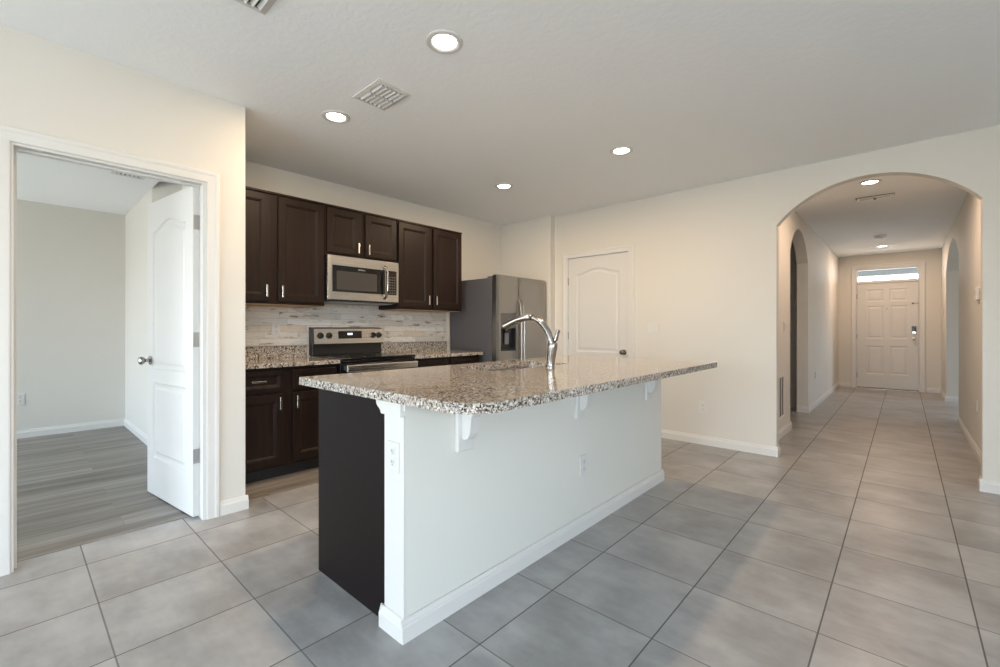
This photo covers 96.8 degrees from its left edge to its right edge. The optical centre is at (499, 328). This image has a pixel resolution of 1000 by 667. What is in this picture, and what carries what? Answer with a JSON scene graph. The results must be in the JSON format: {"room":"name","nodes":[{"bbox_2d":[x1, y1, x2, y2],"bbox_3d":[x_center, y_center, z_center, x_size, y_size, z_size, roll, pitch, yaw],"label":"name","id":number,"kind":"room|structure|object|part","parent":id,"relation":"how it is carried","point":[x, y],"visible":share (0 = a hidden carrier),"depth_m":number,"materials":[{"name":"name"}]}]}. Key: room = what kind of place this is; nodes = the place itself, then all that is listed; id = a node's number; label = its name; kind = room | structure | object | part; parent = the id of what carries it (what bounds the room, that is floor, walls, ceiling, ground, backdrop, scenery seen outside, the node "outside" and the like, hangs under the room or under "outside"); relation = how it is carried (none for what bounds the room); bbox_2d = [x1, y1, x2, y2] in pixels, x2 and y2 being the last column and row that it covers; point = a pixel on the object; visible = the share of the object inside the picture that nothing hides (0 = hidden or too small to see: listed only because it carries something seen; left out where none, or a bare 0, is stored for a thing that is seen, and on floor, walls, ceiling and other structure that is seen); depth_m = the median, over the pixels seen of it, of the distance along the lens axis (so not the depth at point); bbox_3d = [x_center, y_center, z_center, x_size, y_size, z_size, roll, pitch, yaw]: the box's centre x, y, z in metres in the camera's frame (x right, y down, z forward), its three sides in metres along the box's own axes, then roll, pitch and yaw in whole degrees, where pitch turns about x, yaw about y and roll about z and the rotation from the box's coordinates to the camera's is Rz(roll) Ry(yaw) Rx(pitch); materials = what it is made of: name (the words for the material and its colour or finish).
{"room":"kitchen","nodes":[
{"label":"kitchen","id":0,"kind":"room"},
{"bbox_2d":[17,199,124,430],"bbox_3d":[-5.589,-0.135,4.274,0.120,2.610,5.800,0,0,42],"label":"wall","id":1,"kind":"structure","parent":0,"point":[71,261],"depth_m":4.99,"materials":[{"name":"grey paint"}]},
{"bbox_2d":[17,393,24,404],"bbox_3d":[-5.100,0.750,4.715,0.009,0.116,0.072,0,0,42],"label":"wall outlet","id":2,"kind":"object","parent":1,"relation":"attached to","point":[20,397],"visible":0.87,"depth_m":4.72,"materials":[{"name":"grey plastic"}]},
{"bbox_2d":[17,418,124,438],"bbox_3d":[-5.963,1.126,3.763,0.015,0.088,4.300,0,0,42],"label":"baseboard","id":3,"kind":"structure","parent":1,"relation":"attached to","point":[117,422],"depth_m":4.99,"materials":[{"name":"grey wood"}]},
{"bbox_2d":[17,152,158,214],"bbox_3d":[-4.613,-1.405,2.534,3.665,0.069,4.300,0,0,42],"label":"ceiling","id":4,"kind":"structure","parent":0,"point":[39,179],"depth_m":4.28,"materials":[{"name":"white paint"}]},
{"bbox_2d":[111,171,144,179],"bbox_3d":[-3.242,-1.362,3.896,0.292,0.016,0.230,0,0,42],"label":"ceiling vent","id":5,"kind":"object","parent":4,"relation":"in","point":[112,172],"visible":0.3,"depth_m":3.95,"materials":[{"name":"grey metal"}]},
{"bbox_2d":[0,25,244,500],"bbox_3d":[-3.556,-0.135,0.883,0.120,2.610,5.520,0,0,42],"label":"wall","id":6,"kind":"structure","parent":0,"point":[47,87],"depth_m":2.55,"materials":[{"name":"grey paint"}]},
{"bbox_2d":[0,124,219,576],"bbox_3d":[-2.111,0.102,2.459,0.138,2.136,0.949,0,0,42],"label":"door frame","id":7,"kind":"structure","parent":6,"relation":"attached to","point":[8,134],"depth_m":2.44,"materials":[{"name":"grey wood"}]},
{"bbox_2d":[137,186,199,516],"bbox_3d":[-2.185,0.138,2.957,0.782,2.040,0.179,0,0,35],"label":"door","id":8,"kind":"structure","parent":6,"relation":"in","point":[173,221],"depth_m":2.90,"materials":[{"name":"grey wood"}]},
{"bbox_3d":[-2.485,0.223,3.102,0.064,0.063,0.072,0,0,35],"label":"knob","id":9,"kind":"part","parent":8,"relation":"part of","materials":[{"name":"silver metal"}]},
{"bbox_2d":[220,495,248,515],"bbox_3d":[-1.693,1.126,2.831,0.015,0.088,0.161,0,0,42],"label":"baseboard","id":10,"kind":"structure","parent":6,"relation":"attached to","point":[233,505],"depth_m":2.82,"materials":[{"name":"grey"}]},
{"bbox_2d":[125,189,151,434],"bbox_3d":[-3.933,-0.135,4.890,1.500,2.610,0.100,0,0,42],"label":"wall","id":11,"kind":"structure","parent":0,"point":[136,218],"depth_m":4.92,"materials":[{"name":"grey paint"}]},
{"bbox_2d":[124,418,146,444],"bbox_3d":[-3.972,1.126,4.848,1.500,0.088,0.015,0,0,42],"label":"baseboard","id":12,"kind":"structure","parent":11,"relation":"attached to","point":[137,432],"depth_m":4.84,"materials":[{"name":"grey wood"}]},
{"bbox_2d":[152,182,181,202],"bbox_3d":[-2.700,-0.135,4.366,1.379,2.610,0.356,0,0,13],"label":"wall","id":13,"kind":"structure","parent":0,"point":[161,190],"depth_m":4.35,"materials":[{"name":"grey paint"}]},
{"bbox_2d":[245,160,500,356],"bbox_3d":[-1.197,-0.135,4.970,0.120,2.610,3.700,0,0,42],"label":"wall","id":14,"kind":"structure","parent":0,"point":[481,240],"depth_m":4.94,"materials":[{"name":"grey paint"}]},
{"bbox_2d":[245,186,324,307],"bbox_3d":[-1.963,-0.660,3.754,0.379,0.924,0.857,0,0,42],"label":"upper cabinet","id":15,"kind":"object","parent":14,"relation":"attached to","point":[284,234],"visible":0.77,"depth_m":3.69,"materials":[{"name":"brown wood"}]},
{"bbox_3d":[-2.006,-0.659,3.485,0.020,0.870,0.365,0,0,42],"label":"door","id":16,"kind":"part","parent":15,"relation":"part of","materials":[{"name":"brown wood"}]},
{"bbox_3d":[-1.855,-1.112,3.655,0.014,0.020,0.857,0,0,42],"label":"moulding","id":17,"kind":"part","parent":15,"relation":"part of","materials":[{"name":"brown wood"}]},
{"bbox_3d":[-1.706,-0.659,3.815,0.020,0.870,0.388,0,0,42],"label":"door","id":18,"kind":"part","parent":15,"relation":"part of","materials":[{"name":"brown wood"}]},
{"bbox_2d":[245,304,445,356],"bbox_3d":[-1.524,0.005,4.512,0.010,0.530,2.562,0,0,42],"label":"backsplash","id":19,"kind":"structure","parent":14,"relation":"attached to","point":[295,322],"depth_m":4.39,"materials":[{"name":"grey tile"}]},
{"bbox_2d":[272,323,279,335],"bbox_3d":[-2.004,0.005,3.973,0.009,0.116,0.072,0,0,42],"label":"wall outlet","id":20,"kind":"object","parent":19,"relation":"attached to","point":[275,326],"visible":1,"depth_m":3.97,"materials":[{"name":"grey plastic"}]},
{"bbox_2d":[324,203,396,262],"bbox_3d":[-1.418,-0.893,4.353,0.379,0.458,0.757,0,0,42],"label":"upper cabinet","id":21,"kind":"object","parent":14,"relation":"attached to","point":[348,232],"visible":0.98,"depth_m":4.20,"materials":[{"name":"brown wood"}]},
{"bbox_3d":[-1.444,-0.892,4.102,0.020,0.404,0.325,0,0,42],"label":"door","id":22,"kind":"part","parent":21,"relation":"part of","materials":[{"name":"brown wood"}]},
{"bbox_3d":[-1.310,-1.112,4.254,0.014,0.020,0.757,0,0,42],"label":"moulding","id":23,"kind":"part","parent":21,"relation":"part of","materials":[{"name":"brown wood"}]},
{"bbox_2d":[324,254,398,305],"bbox_3d":[-1.390,-0.452,4.324,0.440,0.423,0.752,0,0,42],"label":"microwave","id":24,"kind":"object","parent":21,"relation":"attached to","point":[347,280],"visible":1,"depth_m":4.19,"materials":[{"name":"silver metal"}]},
{"bbox_3d":[-1.115,-0.455,4.356,0.076,0.336,0.030,0,0,42],"label":"handle","id":25,"kind":"part","parent":24,"relation":"part of","materials":[{"name":"silver metal"}]},
{"bbox_3d":[-1.090,-0.463,4.459,0.034,0.401,0.150,0,0,42],"label":"control panel","id":26,"kind":"part","parent":24,"relation":"part of","materials":[{"name":"silver metal"}]},
{"bbox_3d":[-1.178,-0.892,4.395,0.020,0.404,0.349,0,0,42],"label":"door","id":27,"kind":"part","parent":21,"relation":"part of","materials":[{"name":"brown wood"}]},
{"bbox_2d":[379,219,461,311],"bbox_3d":[-0.859,-0.660,4.968,0.379,0.924,0.900,0,0,42],"label":"upper cabinet","id":28,"kind":"object","parent":14,"relation":"attached to","point":[429,258],"visible":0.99,"depth_m":4.81,"materials":[{"name":"brown wood"}]},
{"bbox_3d":[-0.905,-0.659,4.695,0.020,0.870,0.403,0,0,42],"label":"door","id":29,"kind":"part","parent":28,"relation":"part of","materials":[{"name":"brown wood"}]},
{"bbox_3d":[-0.750,-1.112,4.869,0.014,0.020,0.900,0,0,42],"label":"moulding","id":30,"kind":"part","parent":28,"relation":"part of","materials":[{"name":"brown wood"}]},
{"bbox_3d":[-0.595,-0.659,5.035,0.020,0.870,0.417,0,0,42],"label":"door","id":31,"kind":"part","parent":28,"relation":"part of","materials":[{"name":"brown wood"}]},
{"bbox_2d":[0,0,999,257],"bbox_3d":[1.095,-1.490,3.655,11.100,0.100,16.120,0,0,42],"label":"ceiling","id":32,"kind":"structure","parent":0,"point":[536,97],"depth_m":2.62,"materials":[{"name":"white paint"}]},
{"bbox_2d":[235,0,276,14],"bbox_3d":[-1.046,-1.432,1.851,0.292,0.016,0.230,0,0,42],"label":"ceiling vent","id":33,"kind":"object","parent":32,"relation":"in","point":[261,6],"visible":1,"depth_m":1.96,"materials":[{"name":"grey metal"}]},
{"bbox_2d":[321,110,349,123],"bbox_3d":[-1.113,-1.435,3.014,0.184,0.010,0.184,0,0,42],"label":"recessed light","id":34,"kind":"object","parent":32,"relation":"in","point":[334,116],"visible":1,"depth_m":3.00,"materials":[{"name":"white"}]},
{"bbox_2d":[352,79,410,109],"bbox_3d":[-0.731,-1.432,2.740,0.292,0.016,0.230,0,0,42],"label":"ceiling vent","id":35,"kind":"object","parent":32,"relation":"in","point":[380,94],"visible":1,"depth_m":2.72,"materials":[{"name":"grey metal"}]},
{"bbox_2d":[426,29,462,53],"bbox_3d":[-0.279,-1.435,2.227,0.184,0.010,0.184,0,0,42],"label":"recessed light","id":36,"kind":"object","parent":32,"relation":"in","point":[442,41],"visible":1,"depth_m":2.22,"materials":[{"name":"grey"}]},
{"bbox_2d":[495,183,512,188],"bbox_3d":[0.040,-1.435,4.484,0.184,0.010,0.184,0,0,42],"label":"recessed light","id":37,"kind":"object","parent":32,"relation":"in","point":[500,185],"visible":1,"depth_m":4.47,"materials":[{"name":"white"}]},
{"bbox_2d":[610,146,632,155],"bbox_3d":[0.982,-1.435,3.589,0.184,0.010,0.184,0,0,42],"label":"recessed light","id":38,"kind":"object","parent":32,"relation":"in","point":[620,150],"visible":1,"depth_m":3.58,"materials":[{"name":"white glass"}]},
{"bbox_2d":[858,179,881,185],"bbox_3d":[3.635,-1.435,4.362,0.184,0.010,0.184,0,0,42],"label":"recessed light","id":39,"kind":"object","parent":32,"relation":"in","point":[872,181],"visible":1,"depth_m":4.36,"materials":[{"name":"white"}]},
{"bbox_2d":[855,192,894,202],"bbox_3d":[4.086,-1.419,4.840,0.330,0.041,0.100,0,0,42],"label":"ceiling vent","id":40,"kind":"object","parent":32,"relation":"in","point":[891,195],"visible":1,"depth_m":4.82,"materials":[{"name":"grey metal"}]},
{"bbox_3d":[4.086,-1.431,4.840,0.300,0.018,0.060,0,0,42],"label":"frame","id":41,"kind":"part","parent":40,"relation":"part of","materials":[{"name":"grey"}]},
{"bbox_2d":[873,234,886,238],"bbox_3d":[5.874,-1.411,6.864,0.159,0.058,0.160,0,0,42],"label":"smoke detector","id":42,"kind":"object","parent":32,"relation":"attached to","point":[882,236],"visible":1,"depth_m":6.82,"materials":[{"name":"grey plastic"}]},
{"bbox_2d":[0,386,999,666],"bbox_3d":[1.076,1.228,3.672,10.850,0.124,16.120,0,0,42],"label":"floor","id":43,"kind":"structure","parent":0,"point":[872,539],"depth_m":2.13,"materials":[{"name":"tile"}]},
{"bbox_2d":[245,364,336,483],"bbox_3d":[-1.871,0.734,3.662,0.639,0.873,0.835,0,0,42],"label":"base cabinet","id":44,"kind":"object","parent":43,"relation":"on","point":[282,414],"visible":0.59,"depth_m":3.43,"materials":[{"name":"brown wood"}]},
{"bbox_3d":[-1.809,0.401,3.315,0.020,0.150,0.368,0,0,42],"label":"drawer","id":45,"kind":"part","parent":44,"relation":"part of","materials":[{"name":"brown wood"}]},
{"bbox_3d":[-1.809,0.775,3.315,0.020,0.540,0.368,0,0,42],"label":"door","id":46,"kind":"part","parent":44,"relation":"part of","materials":[{"name":"brown wood"}]},
{"bbox_3d":[-1.687,0.575,3.412,0.030,0.098,0.013,0,0,42],"label":"handle","id":47,"kind":"part","parent":44,"relation":"part of","materials":[{"name":"silver metal"}]},
{"bbox_2d":[245,345,339,368],"bbox_3d":[-1.871,0.226,3.660,0.644,0.141,0.843,0,0,42],"label":"countertop","id":48,"kind":"structure","parent":44,"relation":"on","point":[256,357],"depth_m":3.81,"materials":[{"name":"stone"}]},
{"bbox_3d":[-1.517,0.775,3.636,0.020,0.540,0.363,0,0,42],"label":"door","id":49,"kind":"part","parent":44,"relation":"part of","materials":[{"name":"brown wood"}]},
{"bbox_3d":[-1.517,0.401,3.636,0.020,0.150,0.363,0,0,42],"label":"drawer","id":50,"kind":"part","parent":44,"relation":"part of","materials":[{"name":"brown wood"}]},
{"bbox_2d":[309,327,417,373],"bbox_3d":[-1.293,0.578,4.227,0.713,1.183,0.757,0,0,42],"label":"range","id":51,"kind":"object","parent":43,"relation":"on","point":[358,349],"visible":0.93,"depth_m":4.22,"materials":[{"name":"silver metal"}]},
{"bbox_3d":[-1.677,0.067,4.167,0.040,0.060,0.060,0,0,42],"label":"knob","id":52,"kind":"part","parent":51,"relation":"part of","materials":[{"name":"black plastic"}]},
{"bbox_3d":[-1.620,0.067,4.230,0.040,0.060,0.060,0,0,42],"label":"knob","id":53,"kind":"part","parent":51,"relation":"part of","materials":[{"name":"black plastic"}]},
{"bbox_2d":[310,352,414,359],"bbox_3d":[-1.298,0.261,4.231,0.605,0.018,0.757,0,0,42],"label":"cooktop","id":54,"kind":"object","parent":51,"relation":"in","point":[329,355],"depth_m":4.16,"materials":[{"name":"black glass"}]},
{"bbox_3d":[-1.094,0.594,4.046,0.034,0.632,0.749,0,0,42],"label":"oven door","id":55,"kind":"part","parent":51,"relation":"part of","materials":[{"name":"black glass"}]},
{"bbox_3d":[-1.056,0.339,4.011,0.071,0.062,0.733,0,0,42],"label":"handle","id":56,"kind":"part","parent":51,"relation":"part of","materials":[{"name":"silver metal"}]},
{"bbox_2d":[414,355,479,367],"bbox_3d":[-0.748,0.734,4.896,0.639,0.873,0.942,0,0,42],"label":"base cabinet","id":57,"kind":"object","parent":43,"relation":"on","point":[440,361],"visible":0.09,"depth_m":4.71,"materials":[{"name":"brown wood"}]},
{"bbox_3d":[-0.703,0.401,4.530,0.020,0.150,0.425,0,0,42],"label":"drawer","id":58,"kind":"part","parent":57,"relation":"part of","materials":[{"name":"brown wood"}]},
{"bbox_2d":[381,341,482,358],"bbox_3d":[-0.747,0.226,4.896,0.644,0.141,0.951,0,0,42],"label":"countertop","id":59,"kind":"structure","parent":57,"relation":"on","point":[436,349],"depth_m":4.95,"materials":[{"name":"stone"}]},
{"bbox_3d":[-0.379,0.401,4.887,0.020,0.150,0.420,0,0,42],"label":"drawer","id":60,"kind":"part","parent":57,"relation":"part of","materials":[{"name":"brown wood"}]},
{"bbox_2d":[319,366,663,644],"bbox_3d":[0.223,0.724,2.744,0.837,0.892,2.420,0,0,42],"label":"kitchen island","id":61,"kind":"object","parent":43,"relation":"on","point":[473,501],"visible":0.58,"depth_m":1.99,"materials":[{"name":"white paint"}]},
{"bbox_3d":[-0.659,0.724,1.959,0.588,0.892,0.012,0,0,42],"label":"panel","id":62,"kind":"part","parent":61,"relation":"part of","materials":[{"name":"black wood"}]},
{"bbox_2d":[388,440,398,473],"bbox_3d":[-0.408,0.490,1.697,0.072,0.116,0.009,0,0,42],"label":"wall outlet","id":63,"kind":"object","parent":61,"relation":"attached to","point":[393,447],"visible":1,"depth_m":1.69,"materials":[{"name":"grey plastic"}]},
{"bbox_2d":[390,447,394,455],"bbox_3d":[-0.410,0.469,1.695,0.033,0.033,0.004,0,0,42],"label":"receptacle","id":64,"kind":"object","parent":63,"relation":"attached to","point":[392,449],"depth_m":1.69,"materials":[{"name":"grey plastic"}]},
{"bbox_2d":[390,458,394,466],"bbox_3d":[-0.410,0.511,1.695,0.033,0.033,0.004,0,0,42],"label":"receptacle","id":65,"kind":"object","parent":63,"relation":"attached to","point":[392,460],"depth_m":1.69,"materials":[{"name":"grey plastic"}]},
{"bbox_3d":[-0.404,0.711,1.706,0.127,0.758,0.010,0,0,42],"label":"post","id":66,"kind":"part","parent":61,"relation":"part of","materials":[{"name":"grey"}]},
{"bbox_3d":[0.446,0.293,2.542,0.007,0.030,2.389,0,0,42],"label":"apron trim","id":67,"kind":"part","parent":61,"relation":"part of","materials":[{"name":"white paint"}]},
{"bbox_2d":[299,355,716,414],"bbox_3d":[0.282,0.258,2.687,1.230,0.036,2.445,0,0,42],"label":"island countertop","id":68,"kind":"structure","parent":61,"relation":"on","point":[471,388],"depth_m":2.06,"materials":[{"name":"stone"}]},
{"bbox_2d":[489,366,536,370],"bbox_3d":[0.104,0.378,2.893,0.390,0.198,0.780,0,0,42],"label":"sink","id":69,"kind":"object","parent":68,"relation":"in","point":[525,366],"visible":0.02,"depth_m":3.13,"materials":[{"name":"silver metal"}]},
{"bbox_2d":[503,315,559,367],"bbox_3d":[0.192,0.077,2.813,0.444,0.333,0.060,0,0,42],"label":"faucet","id":70,"kind":"object","parent":68,"relation":"on","point":[552,345],"visible":1,"depth_m":2.70,"materials":[{"name":"silver metal"}]},
{"bbox_3d":[0.266,0.027,2.746,0.177,0.226,0.041,0,0,42],"label":"spout","id":71,"kind":"part","parent":70,"relation":"part of","materials":[{"name":"silver metal"}]},
{"bbox_3d":[0.326,0.067,2.692,0.084,0.125,0.040,0,0,42],"label":"lever","id":72,"kind":"part","parent":70,"relation":"part of","materials":[{"name":"silver metal"}]},
{"bbox_3d":[0.396,1.127,2.587,0.159,0.085,2.420,0,0,42],"label":"baseboard","id":73,"kind":"part","parent":61,"relation":"part of","materials":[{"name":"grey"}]},
{"bbox_2d":[580,454,586,475],"bbox_3d":[0.487,0.795,2.586,0.009,0.116,0.072,0,0,42],"label":"wall outlet","id":74,"kind":"object","parent":61,"relation":"attached to","point":[583,459],"visible":1,"depth_m":2.58,"materials":[{"name":"grey plastic"}]},
{"bbox_2d":[450,274,545,362],"bbox_3d":[0.012,0.282,5.529,0.856,1.775,0.924,0,0,42],"label":"refrigerator","id":75,"kind":"object","parent":43,"relation":"on","point":[489,302],"visible":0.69,"depth_m":5.19,"materials":[{"name":"grey metal"}]},
{"bbox_3d":[0.074,0.250,5.109,0.074,1.710,0.388,0,0,42],"label":"freezer door","id":76,"kind":"part","parent":75,"relation":"part of","materials":[{"name":"silver metal"}]},
{"bbox_3d":[0.231,0.110,5.196,0.084,0.931,0.022,0,0,42],"label":"handle","id":77,"kind":"part","parent":75,"relation":"part of","materials":[{"name":"silver metal"}]},
{"bbox_3d":[0.268,0.110,5.236,0.084,0.931,0.022,0,0,42],"label":"handle","id":78,"kind":"part","parent":75,"relation":"part of","materials":[{"name":"silver metal"}]},
{"bbox_3d":[0.387,0.250,5.454,0.074,1.710,0.530,0,0,42],"label":"fridge door","id":79,"kind":"part","parent":75,"relation":"part of","materials":[{"name":"silver metal"}]},
{"bbox_2d":[501,215,554,356],"bbox_3d":[0.393,-0.135,5.997,0.850,2.610,0.200,0,0,42],"label":"wall","id":80,"kind":"structure","parent":0,"point":[527,246],"depth_m":5.82,"materials":[{"name":"grey paint"}]},
{"bbox_2d":[555,125,999,481],"bbox_3d":[3.189,-0.135,3.520,6.620,2.610,0.100,0,0,42],"label":"wall","id":81,"kind":"structure","parent":0,"point":[706,258],"depth_m":4.29,"materials":[{"name":"grey paint"}]},
{"bbox_2d":[568,252,627,357],"bbox_3d":[1.149,0.142,5.300,0.826,2.035,0.107,0,0,42],"label":"door","id":82,"kind":"structure","parent":81,"relation":"in","point":[598,285],"depth_m":5.30,"materials":[{"name":"grey wood"}]},
{"bbox_3d":[1.394,0.270,5.054,0.064,0.063,0.072,0,0,42],"label":"knob","id":83,"kind":"part","parent":82,"relation":"part of","materials":[{"name":"grey metal"}]},
{"bbox_2d":[563,244,633,357],"bbox_3d":[1.183,0.112,5.334,0.954,2.117,0.118,0,0,42],"label":"door frame","id":84,"kind":"structure","parent":81,"relation":"attached to","point":[630,248],"depth_m":5.21,"materials":[{"name":"grey wood"}]},
{"bbox_2d":[648,324,657,333],"bbox_3d":[1.666,0.005,4.832,0.116,0.116,0.008,0,0,42],"label":"light switch","id":85,"kind":"object","parent":81,"relation":"attached to","point":[652,328],"visible":1,"depth_m":4.83,"materials":[{"name":"grey plastic"}]},
{"bbox_2d":[699,401,706,412],"bbox_3d":[2.048,0.792,4.484,0.072,0.116,0.009,0,0,42],"label":"wall outlet","id":86,"kind":"object","parent":81,"relation":"attached to","point":[702,404],"visible":1,"depth_m":4.48,"materials":[{"name":"grey plastic"}]},
{"bbox_2d":[661,429,777,456],"bbox_3d":[2.031,1.126,4.496,1.353,0.088,0.015,0,0,42],"label":"baseboard","id":87,"kind":"structure","parent":81,"relation":"attached to","point":[680,436],"depth_m":4.36,"materials":[{"name":"grey wood"}]},
{"bbox_2d":[777,445,780,456],"bbox_3d":[2.565,1.126,4.088,0.015,0.088,0.100,0,0,42],"label":"baseboard","id":88,"kind":"structure","parent":81,"relation":"attached to","point":[778,446],"depth_m":4.08,"materials":[{"name":"grey"}]},
{"bbox_2d":[979,478,999,494],"bbox_3d":[4.490,1.126,2.258,2.797,0.088,0.015,0,0,42],"label":"baseboard","id":89,"kind":"structure","parent":81,"relation":"attached to","point":[989,486],"depth_m":3.16,"materials":[{"name":"grey wood"}]},
{"bbox_2d":[790,241,796,407],"bbox_3d":[3.657,-0.135,7.299,2.185,2.610,0.120,0,0,42],"label":"wall","id":90,"kind":"structure","parent":0,"point":[793,261],"depth_m":6.56,"materials":[{"name":"grey paint"}]},
{"bbox_2d":[790,270,790,405],"bbox_3d":[4.032,0.142,6.868,0.791,2.035,0.107,0,0,42],"label":"door","id":91,"kind":"structure","parent":90,"relation":"in","point":[790,270],"depth_m":6.62,"materials":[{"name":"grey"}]},
{"bbox_2d":[790,264,795,407],"bbox_3d":[4.029,0.112,6.868,0.929,2.117,0.018,0,0,42],"label":"door frame","id":92,"kind":"structure","parent":90,"relation":"attached to","point":[792,267],"depth_m":6.57,"materials":[{"name":"grey wood"}]},
{"bbox_2d":[779,211,837,429],"bbox_3d":[4.641,-0.135,6.661,0.130,2.610,6.500,0,0,42],"label":"wall","id":93,"kind":"structure","parent":0,"point":[817,264],"depth_m":6.24,"materials":[{"name":"grey paint"}]},
{"bbox_2d":[779,374,783,419],"bbox_3d":[2.997,0.735,4.750,0.010,0.470,0.400,0,0,42],"label":"air vent","id":94,"kind":"object","parent":93,"relation":"in","point":[781,377],"visible":0.57,"depth_m":4.78,"materials":[{"name":"grey metal"}]},
{"bbox_2d":[779,421,791,439],"bbox_3d":[2.960,1.126,4.706,0.015,0.088,1.345,0,0,42],"label":"baseboard","id":95,"kind":"structure","parent":93,"relation":"attached to","point":[788,426],"depth_m":4.91,"materials":[{"name":"grey wood"}]},
{"bbox_2d":[797,406,808,412],"bbox_3d":[4.224,1.126,6.191,0.145,0.088,0.015,0,0,42],"label":"baseboard","id":96,"kind":"object","parent":93,"relation":"attached to","point":[804,409],"visible":1,"depth_m":6.19,"materials":[{"name":"grey"}]},
{"bbox_2d":[808,382,838,412],"bbox_3d":[5.580,1.126,7.585,0.015,0.088,3.870,0,0,42],"label":"baseboard","id":97,"kind":"structure","parent":93,"relation":"attached to","point":[825,395],"depth_m":7.15,"materials":[{"name":"grey wood"}]},
{"bbox_2d":[838,249,940,391],"bbox_3d":[8.617,-0.135,7.538,5.200,2.610,0.150,0,0,42],"label":"wall","id":98,"kind":"structure","parent":0,"point":[932,258],"depth_m":8.28,"materials":[{"name":"grey paint"}]},
{"bbox_2d":[839,382,849,386],"bbox_3d":[6.940,1.126,8.953,0.185,0.088,0.015,0,0,42],"label":"baseboard","id":99,"kind":"structure","parent":98,"relation":"attached to","point":[843,384],"depth_m":8.94,"materials":[{"name":"grey wood"}]},
{"bbox_2d":[851,261,924,391],"bbox_3d":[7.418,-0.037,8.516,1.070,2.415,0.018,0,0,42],"label":"door frame","id":100,"kind":"structure","parent":98,"relation":"attached to","point":[921,263],"depth_m":8.43,"materials":[{"name":"grey wood"}]},
{"bbox_2d":[857,281,918,391],"bbox_3d":[7.441,0.142,8.523,0.938,2.052,0.117,0,0,42],"label":"door","id":101,"kind":"structure","parent":98,"relation":"in","point":[887,313],"depth_m":8.53,"materials":[{"name":"grey wood"}]},
{"bbox_2d":[857,266,918,281],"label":"transom window","id":102,"kind":"structure","parent":98,"relation":"in","point":[900,271],"depth_m":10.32,"materials":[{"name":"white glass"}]},
{"bbox_2d":[927,388,940,392],"bbox_3d":[7.899,1.126,8.080,0.190,0.088,0.015,0,0,42],"label":"baseboard","id":103,"kind":"structure","parent":98,"relation":"attached to","point":[929,390],"depth_m":8.08,"materials":[{"name":"grey"}]},
{"bbox_2d":[941,192,980,450],"bbox_3d":[5.843,-0.135,5.567,0.150,2.610,6.500,0,0,42],"label":"wall","id":104,"kind":"structure","parent":0,"point":[961,249],"depth_m":5.04,"materials":[{"name":"grey paint"}]},
{"bbox_2d":[940,389,945,400],"bbox_3d":[7.562,1.126,7.579,0.015,0.088,1.210,0,0,42],"label":"baseboard","id":105,"kind":"structure","parent":104,"relation":"attached to","point":[942,393],"depth_m":7.56,"materials":[{"name":"grey wood"}]},
{"bbox_2d":[945,396,958,402],"bbox_3d":[7.205,1.126,7.075,0.165,0.088,0.015,0,0,42],"label":"baseboard","id":106,"kind":"object","parent":104,"relation":"attached to","point":[947,398],"visible":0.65,"depth_m":7.08,"materials":[{"name":"grey wood"}]},
{"bbox_2d":[957,416,980,464],"bbox_3d":[4.624,1.126,4.351,0.015,0.088,3.060,0,0,42],"label":"baseboard","id":107,"kind":"structure","parent":104,"relation":"attached to","point":[971,442],"depth_m":4.44,"materials":[{"name":"grey wood"}]},
{"bbox_2d":[974,288,979,300],"bbox_3d":[4.303,-0.310,4.007,0.027,0.110,0.150,0,0,42],"label":"thermostat","id":108,"kind":"object","parent":104,"relation":"attached to","point":[976,290],"visible":1,"depth_m":3.96,"materials":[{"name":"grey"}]}
]}

